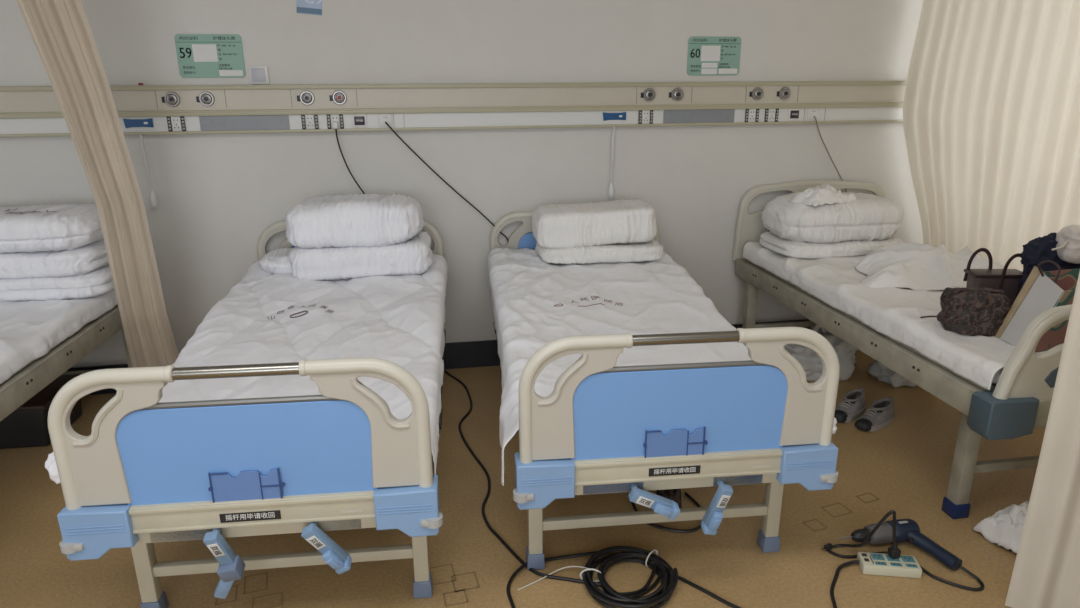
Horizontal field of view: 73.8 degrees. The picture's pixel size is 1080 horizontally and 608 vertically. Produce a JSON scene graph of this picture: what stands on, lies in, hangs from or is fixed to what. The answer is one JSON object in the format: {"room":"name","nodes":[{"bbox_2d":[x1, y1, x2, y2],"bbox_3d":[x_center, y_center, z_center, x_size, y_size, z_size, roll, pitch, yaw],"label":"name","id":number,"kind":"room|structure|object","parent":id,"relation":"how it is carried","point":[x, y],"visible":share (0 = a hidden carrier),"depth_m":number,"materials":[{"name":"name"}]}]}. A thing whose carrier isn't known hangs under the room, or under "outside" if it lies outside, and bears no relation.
{"room":"hospital room","nodes":[
{"label":"hospital room","id":0,"kind":"room"},
{"bbox_2d":[0,0,923,366],"bbox_3d":[-0.912,-1.013,3.866,8.800,2.900,0.200,-3,18,-10],"label":"wall","id":1,"kind":"structure","parent":0,"point":[216,194],"depth_m":3.88,"materials":[{"name":"paint"}]},
{"bbox_2d":[174,34,245,77],"bbox_3d":[-1.629,-1.225,3.557,0.310,0.204,0.006,-3,18,-10],"label":"number sign","id":2,"kind":"object","parent":1,"relation":"attached to","point":[198,55],"visible":1,"depth_m":3.56,"materials":[{"name":"green plastic"}]},
{"bbox_2d":[249,66,268,83],"bbox_3d":[-1.411,-1.151,3.616,0.088,0.086,0.016,-3,18,-10],"label":"wall switch","id":3,"kind":"object","parent":1,"relation":"attached to","point":[258,74],"visible":1,"depth_m":3.61,"materials":[{"name":"white plastic"}]},
{"bbox_2d":[296,0,321,15],"bbox_3d":[-1.141,-1.513,3.559,0.134,0.160,0.005,-3,18,-10],"label":"card","id":4,"kind":"object","parent":1,"relation":"attached to","point":[313,7],"visible":1,"depth_m":3.57,"materials":[{"name":"blue plastic"}]},
{"bbox_2d":[67,319,810,394],"bbox_3d":[-0.885,0.326,4.172,8.780,0.160,0.016,-3,18,-10],"label":"baseboard","id":5,"kind":"structure","parent":1,"relation":"attached to","point":[470,354],"depth_m":4.24,"materials":[{"name":"black plastic"}]},
{"bbox_2d":[0,81,906,136],"bbox_3d":[-0.840,-1.021,3.740,8.100,0.235,0.056,-3,18,-10],"label":"rail","id":6,"kind":"object","parent":1,"relation":"attached to","point":[25,111],"visible":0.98,"depth_m":3.80,"materials":[{"name":"beige metal"}]},
{"bbox_2d":[139,134,157,208],"bbox_3d":[-1.965,-0.665,3.617,0.038,0.371,0.038,-3,18,-10],"label":"pull cord","id":7,"kind":"object","parent":6,"relation":"hanging from","point":[153,198],"visible":1,"depth_m":3.62,"materials":[{"name":"grey plastic"}]},
{"bbox_2d":[161,92,179,106],"bbox_3d":[-1.819,-1.008,3.543,0.086,0.072,0.018,-3,18,-10],"label":"outlet","id":8,"kind":"object","parent":6,"relation":"attached to","point":[168,99],"depth_m":3.54,"materials":[{"name":"silver plastic"}]},
{"bbox_2d":[171,116,181,130],"bbox_3d":[-1.813,-0.899,3.588,0.042,0.072,0.005,-3,18,-10],"label":"wall socket","id":9,"kind":"object","parent":6,"relation":"attached to","point":[176,121],"depth_m":3.59,"materials":[{"name":"grey plastic"}]},
{"bbox_2d":[196,91,214,105],"bbox_3d":[-1.661,-1.017,3.569,0.086,0.072,0.018,-3,18,-10],"label":"outlet","id":10,"kind":"object","parent":6,"relation":"attached to","point":[203,98],"depth_m":3.57,"materials":[{"name":"silver plastic"}]},
{"bbox_2d":[199,115,289,130],"bbox_3d":[-1.493,-0.918,3.642,0.430,0.076,0.004,-3,18,-10],"label":"lamp","id":11,"kind":"object","parent":6,"relation":"on","point":[206,122],"depth_m":3.64,"materials":[{"name":"grey plastic"}]},
{"bbox_2d":[297,91,314,104],"bbox_3d":[-1.188,-1.045,3.649,0.086,0.072,0.018,-3,18,-10],"label":"outlet","id":12,"kind":"object","parent":6,"relation":"attached to","point":[303,97],"depth_m":3.65,"materials":[{"name":"silver plastic"}]},
{"bbox_2d":[305,115,314,128],"bbox_3d":[-1.181,-0.935,3.694,0.042,0.072,0.005,-3,18,-10],"label":"wall socket","id":13,"kind":"object","parent":6,"relation":"attached to","point":[309,119],"depth_m":3.69,"materials":[{"name":"grey plastic"}]},
{"bbox_2d":[331,114,339,128],"bbox_3d":[-1.057,-0.942,3.715,0.042,0.072,0.005,-3,18,-10],"label":"wall socket","id":14,"kind":"object","parent":6,"relation":"attached to","point":[334,117],"depth_m":3.71,"materials":[{"name":"grey plastic"}]},
{"bbox_2d":[329,90,346,104],"bbox_3d":[-1.031,-1.054,3.675,0.086,0.072,0.018,-3,18,-10],"label":"outlet","id":15,"kind":"object","parent":6,"relation":"attached to","point":[336,97],"depth_m":3.67,"materials":[{"name":"silver plastic"}]},
{"bbox_2d":[332,122,364,193],"bbox_3d":[-0.922,-0.457,3.866,0.288,1.018,0.028,-2,17,-7],"label":"power cord","id":16,"kind":"object","parent":6,"relation":"hanging from","point":[334,124],"visible":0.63,"depth_m":3.74,"materials":[{"name":"black plastic"}]},
{"bbox_2d":[385,122,507,241],"bbox_3d":[-0.484,-0.529,3.944,0.656,0.924,0.025,-4,18,-11],"label":"cord","id":17,"kind":"object","parent":6,"relation":"hanging from","point":[387,124],"visible":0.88,"depth_m":3.89,"materials":[{"name":"black rubber"}]},
{"bbox_2d":[608,126,614,198],"bbox_3d":[0.401,-0.788,4.019,0.038,0.401,0.038,-3,18,-10],"label":"pull cord","id":18,"kind":"object","parent":6,"relation":"hanging from","point":[611,188],"visible":1,"depth_m":4.02,"materials":[{"name":"grey plastic"}]},
{"bbox_2d":[642,110,649,123],"bbox_3d":[0.587,-1.038,3.991,0.042,0.072,0.005,-3,18,-10],"label":"wall socket","id":19,"kind":"object","parent":6,"relation":"attached to","point":[645,113],"depth_m":3.99,"materials":[{"name":"grey plastic"}]},
{"bbox_2d":[641,88,655,101],"bbox_3d":[0.596,-1.148,3.949,0.086,0.072,0.018,-3,18,-10],"label":"outlet","id":20,"kind":"object","parent":6,"relation":"attached to","point":[647,94],"depth_m":3.95,"materials":[{"name":"silver plastic"}]},
{"bbox_2d":[669,88,683,100],"bbox_3d":[0.755,-1.157,3.975,0.086,0.072,0.018,-3,18,-10],"label":"outlet","id":21,"kind":"object","parent":6,"relation":"attached to","point":[675,94],"depth_m":3.97,"materials":[{"name":"silver metal"}]},
{"bbox_2d":[663,109,734,123],"bbox_3d":[0.894,-1.057,4.044,0.420,0.076,0.004,-3,18,-10],"label":"lamp","id":22,"kind":"object","parent":6,"relation":"on","point":[670,116],"depth_m":4.04,"materials":[{"name":"grey plastic"}]},
{"bbox_2d":[748,109,755,121],"bbox_3d":[1.207,-1.073,4.096,0.042,0.072,0.005,-3,18,-10],"label":"wall socket","id":23,"kind":"object","parent":6,"relation":"attached to","point":[751,112],"depth_m":4.09,"materials":[{"name":"grey plastic"}]},
{"bbox_2d":[749,87,763,99],"bbox_3d":[1.224,-1.184,4.054,0.086,0.072,0.018,-3,18,-10],"label":"outlet","id":24,"kind":"object","parent":6,"relation":"attached to","point":[755,93],"depth_m":4.05,"materials":[{"name":"silver metal"}]},
{"bbox_2d":[768,109,775,121],"bbox_3d":[1.325,-1.080,4.115,0.042,0.072,0.005,-3,18,-10],"label":"wall socket","id":25,"kind":"object","parent":6,"relation":"attached to","point":[771,112],"depth_m":4.11,"materials":[{"name":"grey plastic"}]},
{"bbox_2d":[777,87,790,99],"bbox_3d":[1.386,-1.194,4.081,0.086,0.072,0.018,-3,18,-10],"label":"outlet","id":26,"kind":"object","parent":6,"relation":"attached to","point":[783,93],"depth_m":4.08,"materials":[{"name":"silver metal"}]},
{"bbox_2d":[813,116,846,191],"bbox_3d":[1.736,-0.802,4.280,0.323,0.623,0.018,-5,18,-15],"label":"cord","id":27,"kind":"object","parent":6,"relation":"hanging from","point":[813,116],"visible":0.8,"depth_m":4.23,"materials":[{"name":"grey plastic"}]},
{"bbox_2d":[687,36,740,75],"bbox_3d":[0.967,-1.375,3.993,0.308,0.204,0.006,-3,18,-10],"label":"number sign","id":28,"kind":"object","parent":1,"relation":"attached to","point":[706,55],"visible":1,"depth_m":3.99,"materials":[{"name":"green plastic"}]},
{"bbox_2d":[0,350,1045,607],"bbox_3d":[-0.265,1.485,0.881,8.800,0.100,7.300,-3,18,-10],"label":"floor","id":29,"kind":"structure","parent":0,"point":[906,463],"depth_m":2.65,"materials":[{"name":"plastic"}]},
{"bbox_2d":[0,374,81,448],"bbox_3d":[-2.602,0.526,3.456,0.640,0.220,0.380,-2,17,-7],"label":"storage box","id":30,"kind":"object","parent":29,"relation":"on","point":[26,426],"visible":0.58,"depth_m":3.33,"materials":[{"name":"black plastic"}]},
{"bbox_2d":[0,205,131,420],"bbox_3d":[-2.400,0.315,2.742,1.010,1.048,2.118,-2,17,-7],"label":"hospital bed","id":31,"kind":"object","parent":29,"relation":"on","point":[39,373],"visible":0.11,"depth_m":2.91,"materials":[{"name":"beige paint"}]},
{"bbox_3d":[-2.401,0.202,2.710,0.869,0.047,1.960,-2,17,-7],"label":"mattress","id":32,"kind":"object","parent":31,"relation":"on","visible":0},
{"bbox_2d":[0,288,117,383],"bbox_3d":[-2.398,0.193,2.697,0.942,0.106,1.965,-2,17,-7],"label":"sheet","id":33,"kind":"object","parent":32,"relation":"on","point":[29,329],"visible":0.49,"depth_m":3.00,"materials":[{"name":"white fabric"}]},
{"bbox_2d":[0,263,113,300],"bbox_3d":[-2.415,-0.118,3.389,0.850,0.125,0.454,-2,17,-7],"label":"quilt","id":34,"kind":"object","parent":33,"relation":"on","point":[99,281],"visible":0.45,"depth_m":3.23,"materials":[{"name":"white fabric"}]},
{"bbox_2d":[0,238,108,278],"bbox_3d":[-2.445,-0.226,3.357,0.850,0.134,0.461,-2,17,-7],"label":"quilt","id":35,"kind":"object","parent":34,"relation":"on","point":[87,258],"visible":0.72,"depth_m":3.20,"materials":[{"name":"white fabric"}]},
{"bbox_2d":[0,203,102,253],"bbox_3d":[-2.449,-0.353,3.311,0.870,0.174,0.466,-2,17,-7],"label":"quilt","id":36,"kind":"object","parent":35,"relation":"on","point":[48,227],"visible":0.86,"depth_m":3.17,"materials":[{"name":"white fabric"}]},
{"bbox_2d":[48,220,445,607],"bbox_3d":[-0.902,0.295,2.983,1.028,0.926,2.157,-2,17,-6],"label":"hospital bed","id":37,"kind":"object","parent":29,"relation":"on","point":[148,472],"visible":0.7,"depth_m":1.96,"materials":[{"name":"blue plastic"}]},
{"bbox_2d":[432,456,436,473],"bbox_3d":[-0.327,0.472,2.216,0.013,0.160,0.013,-10,20,-27],"label":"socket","id":38,"kind":"object","parent":37,"relation":"attached to","point":[432,456],"depth_m":2.22,"materials":[{"name":"metal"}]},
{"bbox_3d":[-0.904,0.153,2.951,0.919,0.156,1.970,-2,17,-6],"label":"mattress","id":39,"kind":"object","parent":37,"relation":"on","visible":0},
{"bbox_2d":[45,254,447,483],"bbox_3d":[-0.927,0.138,2.934,1.091,0.222,1.994,-2,17,-6],"label":"bedspread","id":40,"kind":"object","parent":39,"relation":"on","point":[266,317],"visible":0.59,"depth_m":2.87,"materials":[{"name":"white fabric"}]},
{"bbox_2d":[259,247,292,273],"bbox_3d":[-1.128,-0.231,3.685,0.584,0.114,0.340,-2,17,-6],"label":"pillow","id":41,"kind":"object","parent":40,"relation":"on","point":[278,260],"visible":0.27,"depth_m":3.55,"materials":[{"name":"white fabric"}]},
{"bbox_2d":[289,231,432,280],"bbox_3d":[-0.888,-0.257,3.615,0.697,0.179,0.420,-2,17,-6],"label":"quilt","id":42,"kind":"object","parent":40,"relation":"on","point":[413,256],"visible":0.77,"depth_m":3.44,"materials":[{"name":"white fabric"}]},
{"bbox_2d":[285,193,423,248],"bbox_3d":[-0.909,-0.423,3.570,0.668,0.231,0.427,-2,17,-6],"label":"quilt","id":43,"kind":"object","parent":42,"relation":"on","point":[363,220],"visible":0.98,"depth_m":3.40,"materials":[{"name":"white fabric"}]},
{"bbox_2d":[215,572,282,607],"bbox_3d":[-0.967,0.964,2.397,0.211,0.001,0.191,-6,18,-18],"label":"floor marking","id":44,"kind":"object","parent":29,"relation":"on","point":[266,573],"depth_m":2.39,"materials":[{"name":"brown paint"}]},
{"bbox_2d":[430,564,479,606],"bbox_3d":[-0.293,0.947,2.438,0.166,0.001,0.211,-5,18,-15],"label":"floor marking","id":45,"kind":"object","parent":29,"relation":"on","point":[454,575],"depth_m":2.43,"materials":[{"name":"brown paint"}]},
{"bbox_2d":[444,368,601,586],"bbox_3d":[-0.274,0.469,3.220,0.277,0.453,2.071,-7,18,-20],"label":"cable","id":46,"kind":"object","parent":29,"relation":"on","point":[490,528],"visible":0.73,"depth_m":2.79,"materials":[{"name":"black rubber"}]},
{"bbox_2d":[506,551,596,607],"bbox_3d":[0.009,0.931,2.441,0.192,0.027,0.491,13,21,36],"label":"cable","id":47,"kind":"object","parent":29,"relation":"on","point":[524,565],"visible":0.8,"depth_m":2.50,"materials":[{"name":"black rubber"}]},
{"bbox_2d":[518,546,677,607],"bbox_3d":[0.226,0.935,2.388,0.506,0.059,0.336,-11,20,-30],"label":"coil","id":48,"kind":"object","parent":29,"relation":"on","point":[610,596],"visible":1,"depth_m":2.40,"materials":[{"name":"black rubber"}]},
{"bbox_2d":[490,211,839,569],"bbox_3d":[0.318,0.222,3.197,1.028,0.926,2.172,-2,17,-6],"label":"hospital bed","id":49,"kind":"object","parent":29,"relation":"on","point":[602,428],"visible":0.73,"depth_m":2.18,"materials":[{"name":"blue plastic"}]},
{"bbox_2d":[631,492,700,532],"bbox_3d":[0.509,0.815,2.826,0.266,0.014,0.281,-3,18,-10],"label":"loose cable","id":50,"kind":"object","parent":29,"relation":"on","point":[694,501],"visible":0.62,"depth_m":2.72,"materials":[{"name":"black rubber"}]},
{"bbox_2d":[656,489,680,507],"bbox_3d":[0.516,0.759,2.874,0.100,0.087,0.250,3,18,10],"label":"leather shoe","id":51,"kind":"object","parent":29,"relation":"on","point":[672,494],"visible":0.35,"depth_m":2.82,"materials":[{"name":"brown"}]},
{"bbox_2d":[666,560,858,607],"bbox_3d":[0.768,0.958,2.345,0.699,0.026,0.336,-1,17,-2],"label":"cable","id":52,"kind":"object","parent":29,"relation":"on","point":[845,564],"visible":0.9,"depth_m":2.40,"materials":[{"name":"black rubber"}]},
{"bbox_2d":[784,324,857,380],"bbox_3d":[1.604,0.250,4.128,0.472,0.300,0.341,-7,19,-20],"label":"bag","id":53,"kind":"object","parent":29,"relation":"on","point":[809,360],"visible":0.49,"depth_m":4.04,"materials":[{"name":"grey plastic"}]},
{"bbox_2d":[821,543,832,550],"bbox_3d":[1.034,0.879,2.596,0.046,0.020,0.018,-10,20,-29],"label":"plug","id":54,"kind":"object","parent":29,"relation":"on","point":[827,546],"visible":1,"depth_m":2.59,"materials":[{"name":"black plastic"}]},
{"bbox_2d":[802,492,879,531],"bbox_3d":[1.185,0.812,2.846,0.420,0.001,0.103,-12,21,-32],"label":"trim","id":55,"kind":"structure","parent":29,"relation":"on","point":[869,492],"depth_m":2.83,"materials":[{"name":"brown"}]},
{"bbox_2d":[834,387,865,422],"bbox_3d":[1.556,0.509,3.627,0.276,0.106,0.110,-16,23,-42],"label":"sneaker","id":56,"kind":"object","parent":29,"relation":"on","point":[853,405],"visible":0.87,"depth_m":3.60,"materials":[{"name":"grey fabric"}]},
{"bbox_2d":[855,396,894,431],"bbox_3d":[1.645,0.538,3.530,0.276,0.106,0.110,-13,22,-36],"label":"sneaker","id":57,"kind":"object","parent":29,"relation":"on","point":[880,415],"visible":1,"depth_m":3.51,"materials":[{"name":"grey fabric"}]},
{"bbox_2d":[857,552,921,577],"bbox_3d":[1.206,0.900,2.489,0.190,0.042,0.078,2,17,7],"label":"power strip","id":58,"kind":"object","parent":29,"relation":"on","point":[907,566],"visible":0.98,"depth_m":2.46,"materials":[{"name":"beige plastic"}]},
{"bbox_2d":[861,553,873,563],"bbox_3d":[1.134,0.881,2.491,0.028,0.005,0.051,2,17,7],"label":"switch","id":59,"kind":"object","parent":58,"relation":"attached to","point":[866,558],"depth_m":2.49,"materials":[{"name":"brown plastic"}]},
{"bbox_2d":[870,553,884,563],"bbox_3d":[1.175,0.881,2.493,0.048,0.003,0.062,-3,18,-10],"label":"socket","id":60,"kind":"object","parent":58,"relation":"attached to","point":[875,558],"depth_m":2.49,"materials":[{"name":"teal plastic"}]},
{"bbox_2d":[875,561,886,564],"bbox_3d":[1.169,0.889,2.467,0.036,0.002,0.016,2,17,7],"label":"socket","id":61,"kind":"object","parent":58,"relation":"attached to","point":[876,562],"depth_m":2.47,"materials":[{"name":"teal plastic"}]},
{"bbox_2d":[885,554,899,564],"bbox_3d":[1.224,0.883,2.486,0.048,0.003,0.062,-3,18,-10],"label":"socket","id":62,"kind":"object","parent":58,"relation":"attached to","point":[888,560],"depth_m":2.48,"materials":[{"name":"teal"}]},
{"bbox_2d":[890,563,901,566],"bbox_3d":[1.218,0.891,2.461,0.036,0.002,0.016,2,17,7],"label":"socket","id":63,"kind":"object","parent":58,"relation":"attached to","point":[891,564],"depth_m":2.46,"materials":[{"name":"teal plastic"}]},
{"bbox_2d":[900,555,915,565],"bbox_3d":[1.274,0.884,2.480,0.048,0.003,0.062,-3,18,-10],"label":"socket","id":64,"kind":"object","parent":58,"relation":"attached to","point":[905,560],"depth_m":2.48,"materials":[{"name":"teal plastic"}]},
{"bbox_2d":[906,564,917,567],"bbox_3d":[1.268,0.893,2.454,0.036,0.002,0.016,2,17,7],"label":"socket","id":65,"kind":"object","parent":58,"relation":"attached to","point":[907,565],"depth_m":2.45,"materials":[{"name":"teal plastic"}]},
{"bbox_2d":[867,359,915,387],"bbox_3d":[2.071,0.301,4.040,0.418,0.249,0.298,2,17,7],"label":"bag","id":66,"kind":"object","parent":29,"relation":"on","point":[876,369],"visible":0.2,"depth_m":4.00,"materials":[{"name":"grey plastic"}]},
{"bbox_2d":[839,519,961,570],"bbox_3d":[1.299,0.841,2.606,0.395,0.082,0.196,7,19,23],"label":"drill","id":67,"kind":"object","parent":29,"relation":"on","point":[907,530],"visible":0.95,"depth_m":2.59,"materials":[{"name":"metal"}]},
{"bbox_2d":[732,180,1071,518],"bbox_3d":[1.816,0.066,3.466,1.010,1.048,2.118,-3,18,-9],"label":"hospital bed","id":68,"kind":"object","parent":29,"relation":"on","point":[1019,403],"visible":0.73,"depth_m":2.74,"materials":[{"name":"beige paint"}]},
{"bbox_2d":[992,368,1002,383],"bbox_3d":[1.814,-0.053,3.433,0.869,0.060,1.960,-3,18,-9],"label":"mattress","id":69,"kind":"object","parent":68,"relation":"on","point":[996,377],"visible":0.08,"depth_m":2.45,"materials":[{"name":"white fabric"}]},
{"bbox_2d":[742,241,1046,389],"bbox_3d":[1.818,-0.067,3.418,0.933,0.112,1.963,-3,18,-9],"label":"sheet","id":70,"kind":"object","parent":69,"relation":"on","point":[895,313],"visible":0.31,"depth_m":3.09,"materials":[{"name":"white fabric"}]},
{"bbox_2d":[760,231,902,258],"bbox_3d":[1.637,-0.354,4.074,0.732,0.092,0.477,-3,18,-9],"label":"quilt","id":71,"kind":"object","parent":70,"relation":"on","point":[795,249],"visible":0.56,"depth_m":3.87,"materials":[{"name":"white fabric"}]},
{"bbox_2d":[762,192,903,242],"bbox_3d":[1.634,-0.496,4.028,0.732,0.244,0.471,-3,18,-9],"label":"quilt","id":72,"kind":"object","parent":71,"relation":"on","point":[870,217],"visible":0.86,"depth_m":3.84,"materials":[{"name":"white fabric"}]},
{"bbox_2d":[788,184,856,206],"bbox_3d":[1.538,-0.601,3.904,0.353,0.090,0.212,-8,19,-23],"label":"cloth","id":73,"kind":"object","parent":72,"relation":"on","point":[818,195],"visible":1,"depth_m":3.84,"materials":[{"name":"white fabric"}]},
{"bbox_2d":[849,242,1007,290],"bbox_3d":[1.926,-0.207,3.527,0.752,0.149,0.618,3,18,10],"label":"blanket","id":74,"kind":"object","parent":70,"relation":"on","point":[914,266],"visible":0.87,"depth_m":3.41,"materials":[{"name":"white fabric"}]},
{"bbox_2d":[920,286,1011,336],"bbox_3d":[1.629,0.016,2.771,0.300,0.171,0.153,4,18,13],"label":"handbag","id":75,"kind":"object","parent":70,"relation":"on","point":[973,311],"visible":0.99,"depth_m":2.71,"materials":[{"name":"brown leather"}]},
{"bbox_2d":[963,248,1023,304],"bbox_3d":[1.877,-0.093,2.970,0.215,0.262,0.114,0,17,2],"label":"tote bag","id":76,"kind":"object","parent":70,"relation":"on","point":[1007,280],"visible":0.65,"depth_m":2.93,"materials":[{"name":"brown leather"}]},
{"bbox_2d":[995,260,1079,350],"bbox_3d":[1.886,-0.007,2.614,0.360,0.307,0.169,-3,18,-10],"label":"bag","id":77,"kind":"object","parent":70,"relation":"on","point":[1041,291],"visible":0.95,"depth_m":2.62,"materials":[{"name":"grey"}]},
{"bbox_2d":[1016,232,1079,297],"bbox_3d":[2.093,-0.107,2.842,0.434,0.359,0.248,1,17,6],"label":"jacket","id":78,"kind":"object","parent":70,"relation":"on","point":[1037,250],"visible":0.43,"depth_m":2.77,"materials":[{"name":"blue fabric"}]},
{"bbox_2d":[1020,232,1074,274],"bbox_3d":[1.972,-0.192,2.797,0.194,0.169,0.124,1,17,6],"label":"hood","id":79,"kind":"object","parent":78,"relation":"attached to","point":[1037,250],"depth_m":2.77,"materials":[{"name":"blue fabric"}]},
{"bbox_2d":[1051,224,1079,263],"bbox_3d":[2.061,-0.227,2.714,0.284,0.135,0.146,3,18,10],"label":"bag","id":80,"kind":"object","parent":78,"relation":"on","point":[1068,237],"visible":0.94,"depth_m":2.69,"materials":[{"name":"beige"}]},
{"bbox_2d":[827,510,984,590],"bbox_3d":[1.265,0.809,2.484,0.496,0.220,0.103,8,19,25],"label":"cord","id":81,"kind":"object","parent":29,"relation":"on","point":[893,551],"visible":0.93,"depth_m":2.48,"materials":[{"name":"black rubber"}]},
{"bbox_2d":[972,501,1028,552],"bbox_3d":[1.817,0.787,2.614,0.330,0.171,0.307,-9,19,-26],"label":"cloth","id":82,"kind":"object","parent":29,"relation":"on","point":[1004,528],"visible":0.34,"depth_m":2.61,"materials":[{"name":"white fabric"}]},
{"bbox_3d":[-0.281,-1.379,-0.012,9.200,0.100,7.500,-3,18,-10],"label":"ceiling","id":83,"kind":"structure","parent":0,"visible":0},
{"bbox_2d":[16,0,178,367],"bbox_3d":[-1.783,-0.522,2.240,0.406,2.860,2.597,-3,18,-10],"label":"curtain","id":84,"kind":"object","parent":83,"relation":"hanging from","point":[60,31],"visible":0.84,"depth_m":3.02,"materials":[{"name":"beige fabric"}]},
{"bbox_2d":[903,0,1079,607],"bbox_3d":[2.319,-0.757,2.937,1.065,2.870,2.747,4,18,14],"label":"curtain","id":85,"kind":"object","parent":83,"relation":"hanging from","point":[991,104],"visible":0.62,"depth_m":3.61,"materials":[{"name":"beige fabric"}]},
{"bbox_3d":[0.315,0.073,3.170,0.919,0.166,1.970,-2,17,-6],"label":"mattress","id":86,"kind":"object","parent":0,"visible":0},
{"bbox_2d":[487,247,836,485],"bbox_3d":[0.325,0.105,3.172,1.109,0.324,1.991,-2,17,-6],"label":"bedspread","id":87,"kind":"object","parent":86,"relation":"on","point":[536,302],"visible":0.65,"depth_m":3.14,"materials":[{"name":"white fabric"}]},
{"bbox_2d":[535,239,662,263],"bbox_3d":[0.312,-0.306,3.870,0.670,0.096,0.362,-2,17,-6],"label":"quilt","id":88,"kind":"object","parent":87,"relation":"on","point":[652,250],"visible":0.62,"depth_m":3.71,"materials":[{"name":"white fabric"}]},
{"bbox_2d":[532,199,656,248],"bbox_3d":[0.286,-0.438,3.833,0.656,0.212,0.358,-2,17,-6],"label":"quilt","id":89,"kind":"object","parent":88,"relation":"on","point":[562,225],"visible":1,"depth_m":3.69,"materials":[{"name":"white fabric"}]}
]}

